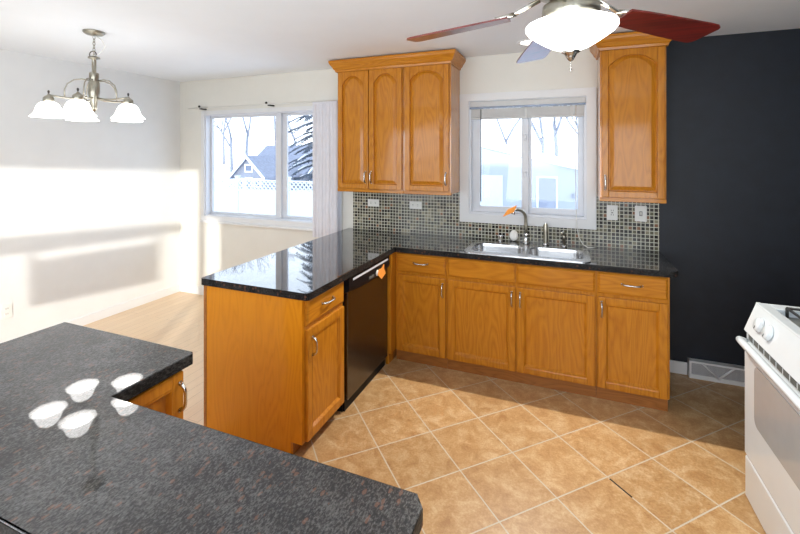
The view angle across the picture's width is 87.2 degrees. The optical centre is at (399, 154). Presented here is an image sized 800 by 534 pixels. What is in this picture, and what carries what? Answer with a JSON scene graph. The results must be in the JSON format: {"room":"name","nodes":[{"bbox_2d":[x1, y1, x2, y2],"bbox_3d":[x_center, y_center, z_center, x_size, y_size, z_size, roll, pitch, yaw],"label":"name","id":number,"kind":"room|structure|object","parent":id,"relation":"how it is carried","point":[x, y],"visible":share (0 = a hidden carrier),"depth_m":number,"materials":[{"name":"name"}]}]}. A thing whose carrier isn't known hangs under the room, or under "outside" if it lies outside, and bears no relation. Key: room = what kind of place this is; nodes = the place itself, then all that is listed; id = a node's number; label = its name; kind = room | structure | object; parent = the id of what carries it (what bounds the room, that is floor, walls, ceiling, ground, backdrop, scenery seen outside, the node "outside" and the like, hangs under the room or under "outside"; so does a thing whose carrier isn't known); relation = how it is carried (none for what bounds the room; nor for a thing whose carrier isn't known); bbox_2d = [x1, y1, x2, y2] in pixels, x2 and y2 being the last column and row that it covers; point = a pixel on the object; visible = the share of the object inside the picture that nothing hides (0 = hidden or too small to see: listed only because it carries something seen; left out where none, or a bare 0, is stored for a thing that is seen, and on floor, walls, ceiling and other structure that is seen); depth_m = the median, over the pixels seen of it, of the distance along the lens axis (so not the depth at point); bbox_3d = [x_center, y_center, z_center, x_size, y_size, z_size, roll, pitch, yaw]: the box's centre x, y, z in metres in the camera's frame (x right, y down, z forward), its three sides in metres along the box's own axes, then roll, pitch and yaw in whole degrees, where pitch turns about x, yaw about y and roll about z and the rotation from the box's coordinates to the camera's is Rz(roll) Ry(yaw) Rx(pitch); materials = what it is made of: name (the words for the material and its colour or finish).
{"room":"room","nodes":[
{"label":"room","id":0,"kind":"room"},
{"bbox_2d":[0,49,179,342],"bbox_3d":[-3.541,0.422,3.086,0.140,2.595,4.390,0,0,22],"label":"wall","id":1,"kind":"structure","parent":0,"point":[90,211],"depth_m":4.05,"materials":[{"name":"white paint"}]},
{"bbox_2d":[1,303,11,319],"bbox_3d":[-3.288,1.315,3.517,0.009,0.118,0.078,0,0,22],"label":"wall outlet","id":2,"kind":"object","parent":1,"relation":"attached to","point":[6,310],"visible":1,"depth_m":3.51,"materials":[{"name":"white plastic"}]},
{"bbox_2d":[67,284,179,325],"bbox_3d":[-3.443,1.615,3.122,0.014,0.090,4.250,0,0,22],"label":"baseboard","id":3,"kind":"structure","parent":1,"relation":"attached to","point":[84,320],"depth_m":4.43,"materials":[{"name":"white paint"}]},
{"bbox_2d":[180,47,596,286],"bbox_3d":[-0.371,0.422,4.258,5.157,2.595,0.140,0,0,22],"label":"wall","id":4,"kind":"structure","parent":0,"point":[206,249],"depth_m":4.66,"materials":[{"name":"white paint"}]},
{"bbox_2d":[180,284,203,294],"bbox_3d":[-1.581,1.615,4.658,2.304,0.090,0.014,0,0,22],"label":"baseboard","id":5,"kind":"structure","parent":4,"relation":"attached to","point":[183,288],"depth_m":5.00,"materials":[{"name":"white paint"}]},
{"bbox_2d":[188,100,337,109],"bbox_3d":[-1.497,-0.548,4.592,2.130,0.056,0.075,0,0,22],"label":"curtain rod","id":6,"kind":"object","parent":4,"relation":"attached to","point":[272,105],"visible":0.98,"depth_m":4.58,"materials":[{"name":"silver metal"}]},
{"bbox_2d":[200,106,342,230],"bbox_3d":[-1.418,0.146,4.641,1.930,1.303,0.165,0,0,22],"label":"window","id":7,"kind":"structure","parent":4,"relation":"in","point":[281,220],"depth_m":4.65,"materials":[{"name":"white paint"}]},
{"bbox_2d":[312,101,337,236],"bbox_3d":[-0.749,0.155,4.226,0.293,1.370,0.029,0,0,22],"label":"vertical blind","id":8,"kind":"object","parent":7,"relation":"attached to","point":[325,114],"visible":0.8,"depth_m":4.21,"materials":[{"name":"fabric"}]},
{"bbox_2d":[338,67,403,193],"bbox_3d":[-0.224,-0.217,3.927,0.659,1.126,0.361,0,0,22],"label":"upper cabinet","id":9,"kind":"object","parent":4,"relation":"attached to","point":[370,102],"visible":0.98,"depth_m":3.79,"materials":[{"name":"brown wood"}]},
{"bbox_2d":[404,63,459,194],"bbox_3d":[0.282,-0.217,3.724,0.427,1.126,0.361,0,0,22],"label":"upper cabinet","id":10,"kind":"object","parent":4,"relation":"attached to","point":[431,92],"visible":0.99,"depth_m":3.59,"materials":[{"name":"brown wood"}]},
{"bbox_2d":[353,192,658,250],"bbox_3d":[0.767,0.542,3.723,2.648,0.400,0.007,0,0,22],"label":"backsplash","id":11,"kind":"structure","parent":4,"relation":"attached to","point":[439,214],"depth_m":3.77,"materials":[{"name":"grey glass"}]},
{"bbox_2d":[368,199,378,206],"bbox_3d":[-0.256,0.477,4.123,0.122,0.072,0.009,0,0,22],"label":"wall outlet","id":12,"kind":"object","parent":11,"relation":"attached to","point":[371,202],"visible":1,"depth_m":4.12,"materials":[{"name":"white plastic"}]},
{"bbox_2d":[409,201,421,208],"bbox_3d":[0.151,0.480,3.960,0.122,0.072,0.009,0,0,22],"label":"wall outlet","id":13,"kind":"object","parent":11,"relation":"attached to","point":[412,204],"visible":1,"depth_m":3.96,"materials":[{"name":"white plastic"}]},
{"bbox_2d":[607,205,617,219],"bbox_3d":[1.692,0.465,3.344,0.078,0.118,0.010,0,0,22],"label":"wall outlet","id":14,"kind":"object","parent":11,"relation":"attached to","point":[612,210],"visible":1,"depth_m":3.34,"materials":[{"name":"white plastic"}]},
{"bbox_2d":[610,208,614,216],"bbox_3d":[1.691,0.465,3.341,0.034,0.068,0.003,0,0,22],"label":"socket","id":15,"kind":"object","parent":14,"relation":"attached to","point":[612,210],"depth_m":3.34,"materials":[{"name":"white plastic"}]},
{"bbox_2d":[635,206,646,221],"bbox_3d":[1.876,0.463,3.265,0.082,0.122,0.020,0,0,22],"label":"light switch","id":16,"kind":"object","parent":11,"relation":"attached to","point":[640,211],"visible":1,"depth_m":3.27,"materials":[{"name":"white plastic"}]},
{"bbox_2d":[460,87,595,229],"bbox_3d":[1.087,0.034,3.649,1.120,1.148,0.128,0,0,22],"label":"window","id":17,"kind":"structure","parent":4,"relation":"in","point":[471,210],"depth_m":3.65,"materials":[{"name":"white paint"}]},
{"bbox_2d":[470,97,596,247],"bbox_3d":[1.098,0.136,3.553,1.032,1.208,0.148,0,0,22],"label":"window blind","id":18,"kind":"object","parent":17,"relation":"attached to","point":[552,107],"visible":1,"depth_m":3.58,"materials":[{"name":"white fabric"}]},
{"bbox_2d":[589,31,671,59],"bbox_3d":[1.721,-0.811,3.138,0.535,0.102,0.387,0,0,22],"label":"crown molding","id":19,"kind":"structure","parent":4,"relation":"attached to","point":[636,39],"depth_m":2.99,"materials":[{"name":"brown wood"}]},
{"bbox_2d":[597,45,666,202],"bbox_3d":[1.725,-0.217,3.147,0.423,1.126,0.361,0,0,22],"label":"upper cabinet","id":20,"kind":"object","parent":4,"relation":"attached to","point":[631,82],"visible":1,"depth_m":3.02,"materials":[{"name":"brown wood"}]},
{"bbox_2d":[328,49,465,72],"bbox_3d":[-0.029,-0.811,3.837,1.200,0.102,0.387,0,0,22],"label":"crown molding","id":21,"kind":"structure","parent":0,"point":[452,56],"depth_m":3.65,"materials":[{"name":"brown wood"}]},
{"bbox_2d":[0,0,799,81],"bbox_3d":[-0.718,-0.925,2.033,6.163,0.100,4.530,0,0,22],"label":"ceiling","id":22,"kind":"structure","parent":0,"point":[174,40],"depth_m":2.92,"materials":[{"name":"paint"}]},
{"bbox_2d":[29,29,144,121],"bbox_3d":[-2.175,-0.564,3.020,0.688,0.623,0.669,0,0,22],"label":"chandelier","id":23,"kind":"object","parent":22,"relation":"hanging from","point":[77,109],"visible":1,"depth_m":2.94,"materials":[{"name":"white glass"}]},
{"bbox_2d":[42,94,54,101],"bbox_3d":[-2.388,-0.382,2.860,0.066,0.058,0.066,0,0,22],"label":"socket","id":24,"kind":"object","parent":23,"relation":"attached to","point":[49,97],"depth_m":2.84,"materials":[{"name":"silver metal"}]},
{"bbox_2d":[72,92,83,99],"bbox_3d":[-2.111,-0.382,2.759,0.066,0.058,0.066,0,0,22],"label":"socket","id":25,"kind":"object","parent":23,"relation":"attached to","point":[76,96],"depth_m":2.74,"materials":[{"name":"silver metal"}]},
{"bbox_2d":[123,97,133,103],"bbox_3d":[-1.931,-0.382,2.991,0.066,0.058,0.066,0,0,22],"label":"socket","id":26,"kind":"object","parent":23,"relation":"attached to","point":[127,100],"depth_m":2.97,"materials":[{"name":"silver metal"}]},
{"bbox_2d":[517,39,531,45],"bbox_3d":[1.017,-0.870,3.272,0.196,0.010,0.196,0,0,22],"label":"recessed light","id":27,"kind":"object","parent":22,"relation":"in","point":[525,42],"visible":0.62,"depth_m":3.27,"materials":[{"name":"white paint"}]},
{"bbox_2d":[407,0,719,71],"bbox_3d":[0.600,-0.591,1.587,1.186,0.568,1.243,0,0,22],"label":"ceiling fan","id":28,"kind":"object","parent":22,"relation":"hanging from","point":[568,27],"visible":1,"depth_m":1.58,"materials":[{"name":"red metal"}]},
{"bbox_2d":[84,291,765,533],"bbox_3d":[-0.718,1.690,2.033,5.883,0.060,4.250,0,0,22],"label":"floor","id":29,"kind":"structure","parent":0,"point":[480,454],"depth_m":2.38,"materials":[{"name":"tile"}]},
{"bbox_2d":[127,370,186,418],"bbox_3d":[-1.161,1.221,1.555,0.748,0.878,0.275,0,0,22],"label":"base cabinet","id":30,"kind":"object","parent":29,"relation":"on","point":[166,397],"visible":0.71,"depth_m":1.50,"materials":[{"name":"brown wood"}]},
{"bbox_2d":[204,281,343,453],"bbox_3d":[-0.746,1.221,2.595,0.755,0.878,0.442,0,0,22],"label":"base cabinet","id":31,"kind":"object","parent":29,"relation":"on","point":[274,366],"visible":0.94,"depth_m":2.40,"materials":[{"name":"brown wood"}]},
{"bbox_2d":[337,256,389,411],"bbox_3d":[-0.502,1.224,3.113,0.656,0.872,0.660,0,0,22],"label":"dishwasher","id":32,"kind":"object","parent":29,"relation":"on","point":[364,303],"visible":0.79,"depth_m":2.91,"materials":[{"name":"black plastic"}]},
{"bbox_2d":[337,301,343,411],"bbox_3d":[-0.526,1.224,3.122,0.605,0.872,0.660,0,0,22],"label":"base cabinet","id":33,"kind":"object","parent":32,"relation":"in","point":[341,408],"depth_m":2.71,"materials":[{"name":"wood"}]},
{"bbox_2d":[376,265,385,278],"bbox_3d":[-0.138,0.882,3.135,0.007,0.100,0.162,0,0,22],"label":"paper tag","id":34,"kind":"object","parent":32,"relation":"attached to","point":[381,272],"visible":1,"depth_m":3.13,"materials":[{"name":"orange paper"}]},
{"bbox_2d":[386,252,395,363],"bbox_3d":[-0.410,1.221,3.448,0.739,0.878,1.387,0,0,22],"label":"base cabinet","id":35,"kind":"object","parent":29,"relation":"on","point":[391,270],"visible":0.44,"depth_m":3.32,"materials":[{"name":"brown wood"}]},
{"bbox_2d":[396,252,447,368],"bbox_3d":[0.270,1.221,3.573,0.426,0.878,0.650,0,0,22],"label":"base cabinet","id":36,"kind":"object","parent":29,"relation":"on","point":[421,280],"visible":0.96,"depth_m":3.31,"materials":[{"name":"brown wood"}]},
{"bbox_2d":[447,257,595,397],"bbox_3d":[0.952,1.221,3.300,1.041,0.878,0.650,0,0,22],"label":"base cabinet","id":37,"kind":"object","parent":29,"relation":"on","point":[535,325],"visible":0.99,"depth_m":3.02,"materials":[{"name":"brown wood"}]},
{"bbox_2d":[201,228,677,300],"bbox_3d":[0.401,0.762,2.875,2.700,0.040,1.853,0,0,22],"label":"countertop","id":38,"kind":"structure","parent":37,"relation":"on","point":[305,271],"depth_m":2.94,"materials":[{"name":"stone"}]},
{"bbox_2d":[496,235,504,241],"bbox_3d":[0.858,0.714,3.573,0.071,0.056,0.039,0,0,22],"label":"water valve","id":39,"kind":"object","parent":38,"relation":"on","point":[500,236],"visible":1,"depth_m":3.56,"materials":[{"name":"silver metal"}]},
{"bbox_2d":[510,230,517,240],"bbox_3d":[0.975,0.694,3.585,0.072,0.089,0.034,0,0,22],"label":"soap dish","id":40,"kind":"object","parent":38,"relation":"on","point":[513,234],"visible":1,"depth_m":3.58,"materials":[{"name":"white ceramic"}]},
{"bbox_2d":[511,208,528,243],"bbox_3d":[0.997,0.593,3.458,0.186,0.298,0.053,0,0,-33],"label":"faucet","id":41,"kind":"object","parent":38,"relation":"on","point":[525,241],"visible":1,"depth_m":3.48,"materials":[{"name":"silver metal"}]},
{"bbox_2d":[503,205,516,216],"bbox_3d":[0.898,0.461,3.422,0.118,0.097,0.019,0,0,0],"label":"paper tag","id":42,"kind":"object","parent":41,"relation":"hanging from","point":[511,210],"visible":1,"depth_m":3.41,"materials":[{"name":"orange paper"}]},
{"bbox_2d":[464,242,590,262],"bbox_3d":[0.963,0.831,3.197,0.885,0.192,0.396,0,0,22],"label":"sink","id":43,"kind":"object","parent":38,"relation":"in","point":[512,250],"visible":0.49,"depth_m":3.27,"materials":[{"name":"silver metal"}]},
{"bbox_2d":[542,223,548,245],"bbox_3d":[1.193,0.652,3.428,0.052,0.179,0.052,0,0,22],"label":"soap dispenser","id":44,"kind":"object","parent":38,"relation":"on","point":[545,226],"visible":1,"depth_m":3.41,"materials":[{"name":"silver metal"}]},
{"bbox_2d":[560,231,566,246],"bbox_3d":[1.311,0.679,3.355,0.047,0.126,0.075,0,0,33],"label":"sprayer","id":45,"kind":"object","parent":38,"relation":"on","point":[562,233],"visible":1,"depth_m":3.36,"materials":[{"name":"silver metal"}]},
{"bbox_2d":[596,271,669,411],"bbox_3d":[1.636,1.221,3.026,0.427,0.878,0.650,0,0,22],"label":"base cabinet","id":46,"kind":"object","parent":29,"relation":"on","point":[633,311],"visible":0.97,"depth_m":2.77,"materials":[{"name":"brown wood"}]},
{"bbox_2d":[736,302,799,533],"bbox_3d":[1.841,1.116,1.573,0.748,1.072,0.760,0,0,22],"label":"stove","id":47,"kind":"object","parent":29,"relation":"on","point":[771,346],"visible":1,"depth_m":1.78,"materials":[{"name":"white metal"}]},
{"bbox_3d":[-0.833,1.221,1.069,1.720,0.878,0.315,0,0,22],"label":"base cabinet","id":48,"kind":"object","parent":29,"relation":"on","visible":0},
{"bbox_2d":[0,322,422,533],"bbox_3d":[-0.782,0.762,1.213,1.787,0.040,0.690,0,0,22],"label":"countertop","id":49,"kind":"structure","parent":48,"relation":"on","point":[77,457],"depth_m":1.00,"materials":[{"name":"stone"}]},
{"bbox_2d":[688,358,744,386],"bbox_3d":[2.343,1.596,3.067,0.395,0.128,0.056,0,0,22],"label":"floor vent","id":50,"kind":"object","parent":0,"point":[725,373],"visible":0.73,"depth_m":3.06,"materials":[{"name":"grey metal"}]},
{"bbox_2d":[659,28,799,374],"bbox_3d":[2.491,0.422,3.114,1.006,2.595,0.140,0,0,22],"label":"wall","id":51,"kind":"structure","parent":0,"point":[729,221],"depth_m":3.07,"materials":[{"name":"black paint"}]},
{"bbox_2d":[670,360,686,374],"bbox_3d":[2.395,1.614,3.069,0.870,0.092,0.014,0,0,22],"label":"baseboard","id":52,"kind":"structure","parent":51,"relation":"attached to","point":[679,367],"depth_m":3.18,"materials":[{"name":"white paint"}]},
{"label":"outside","id":53,"kind":"structure","parent":0,"visible":0},
{"bbox_2d":[215,167,312,191],"bbox_3d":[2.366,2.510,46.327,90.000,0.200,79.700,0,0,22],"label":"snow ground","id":54,"kind":"structure","parent":53,"point":[220,172],"depth_m":49.89,"materials":[{"name":"white snow"}]},
{"bbox_2d":[215,118,232,172],"bbox_3d":[-22.038,-4.278,49.905,7.136,13.389,8.546,0,0,-4],"label":"bare tree","id":55,"kind":"object","parent":54,"relation":"on","point":[217,126],"visible":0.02,"depth_m":49.88,"materials":[{"name":"grey plant"}]},
{"bbox_2d":[242,117,251,155],"bbox_3d":[-23.204,-6.748,58.527,12.520,18.353,11.915,0,0,-42],"label":"bare tree","id":56,"kind":"object","parent":54,"relation":"on","point":[245,126],"visible":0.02,"depth_m":61.73,"materials":[{"name":"grey plant"}]},
{"bbox_2d":[228,155,298,189],"bbox_3d":[-8.764,1.255,27.370,2.800,2.370,3.550,0,0,22],"label":"cottage","id":57,"kind":"structure","parent":54,"relation":"on","point":[249,167],"depth_m":26.10,"materials":[{"name":"grey"}]},
{"bbox_2d":[215,176,312,216],"bbox_3d":[-5.263,1.555,13.709,8.208,1.710,0.160,0,0,22],"label":"fence","id":58,"kind":"object","parent":54,"relation":"on","point":[263,201],"visible":0.28,"depth_m":13.36,"materials":[{"name":"white plastic"}]},
{"bbox_2d":[274,116,275,144],"bbox_3d":[-12.524,-3.872,44.044,9.560,12.589,7.667,0,0,39],"label":"bare tree","id":59,"kind":"object","parent":54,"relation":"on","point":[274,116],"visible":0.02,"depth_m":44.10,"materials":[{"name":"grey plant"}]},
{"bbox_2d":[257,145,312,188],"bbox_3d":[-6.750,0.560,31.869,8.200,3.700,5.800,0,0,22],"label":"house","id":60,"kind":"structure","parent":54,"relation":"on","point":[270,150],"depth_m":31.09,"materials":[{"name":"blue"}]},
{"bbox_2d":[288,116,295,142],"bbox_3d":[-27.527,-8.401,97.131,12.265,21.653,14.250,0,0,22],"label":"bare tree","id":61,"kind":"object","parent":54,"relation":"on","point":[289,126],"visible":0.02,"depth_m":96.03,"materials":[{"name":"grey plant"}]},
{"bbox_2d":[275,115,312,189],"bbox_3d":[-3.141,-2.565,16.999,4.186,9.950,3.523,0,0,16],"label":"spruce tree","id":62,"kind":"object","parent":54,"relation":"on","point":[309,176],"visible":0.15,"depth_m":16.45,"materials":[{"name":"grey plant"}]},
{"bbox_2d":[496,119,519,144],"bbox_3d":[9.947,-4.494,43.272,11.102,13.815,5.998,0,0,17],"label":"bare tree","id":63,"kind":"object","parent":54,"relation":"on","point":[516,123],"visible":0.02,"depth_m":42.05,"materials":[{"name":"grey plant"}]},
{"bbox_2d":[480,139,577,208],"bbox_3d":[5.331,0.829,19.588,9.838,3.162,6.420,0,0,22],"label":"garage","id":64,"kind":"structure","parent":54,"relation":"on","point":[553,177],"depth_m":16.49,"materials":[{"name":"white"}]},
{"bbox_2d":[532,118,544,152],"bbox_3d":[9.508,-3.895,30.116,9.327,12.632,5.640,0,0,-13],"label":"bare tree","id":65,"kind":"object","parent":54,"relation":"on","point":[541,139],"visible":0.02,"depth_m":28.08,"materials":[{"name":"grey plant"}]},
{"bbox_2d":[553,117,562,156],"bbox_3d":[16.278,-6.126,42.801,10.470,17.085,8.720,0,0,-27],"label":"bare tree","id":66,"kind":"object","parent":54,"relation":"on","point":[555,130],"visible":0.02,"depth_m":45.90,"materials":[{"name":"grey plant"}]},
{"bbox_2d":[565,105,577,160],"bbox_3d":[21.985,-5.619,58.288,13.822,16.082,10.277,0,0,3],"label":"bare tree","id":67,"kind":"object","parent":54,"relation":"on","point":[573,128],"visible":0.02,"depth_m":56.58,"materials":[{"name":"grey plant"}]},
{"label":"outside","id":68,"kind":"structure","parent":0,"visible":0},
{"bbox_2d":[222,118,231,164],"bbox_3d":[-36.011,-9.364,97.070,12.364,23.566,18.824,0,0,-20],"label":"bare tree","id":69,"kind":"object","parent":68,"point":[224,127],"visible":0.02,"depth_m":94.86,"materials":[{"name":"grey plant"}]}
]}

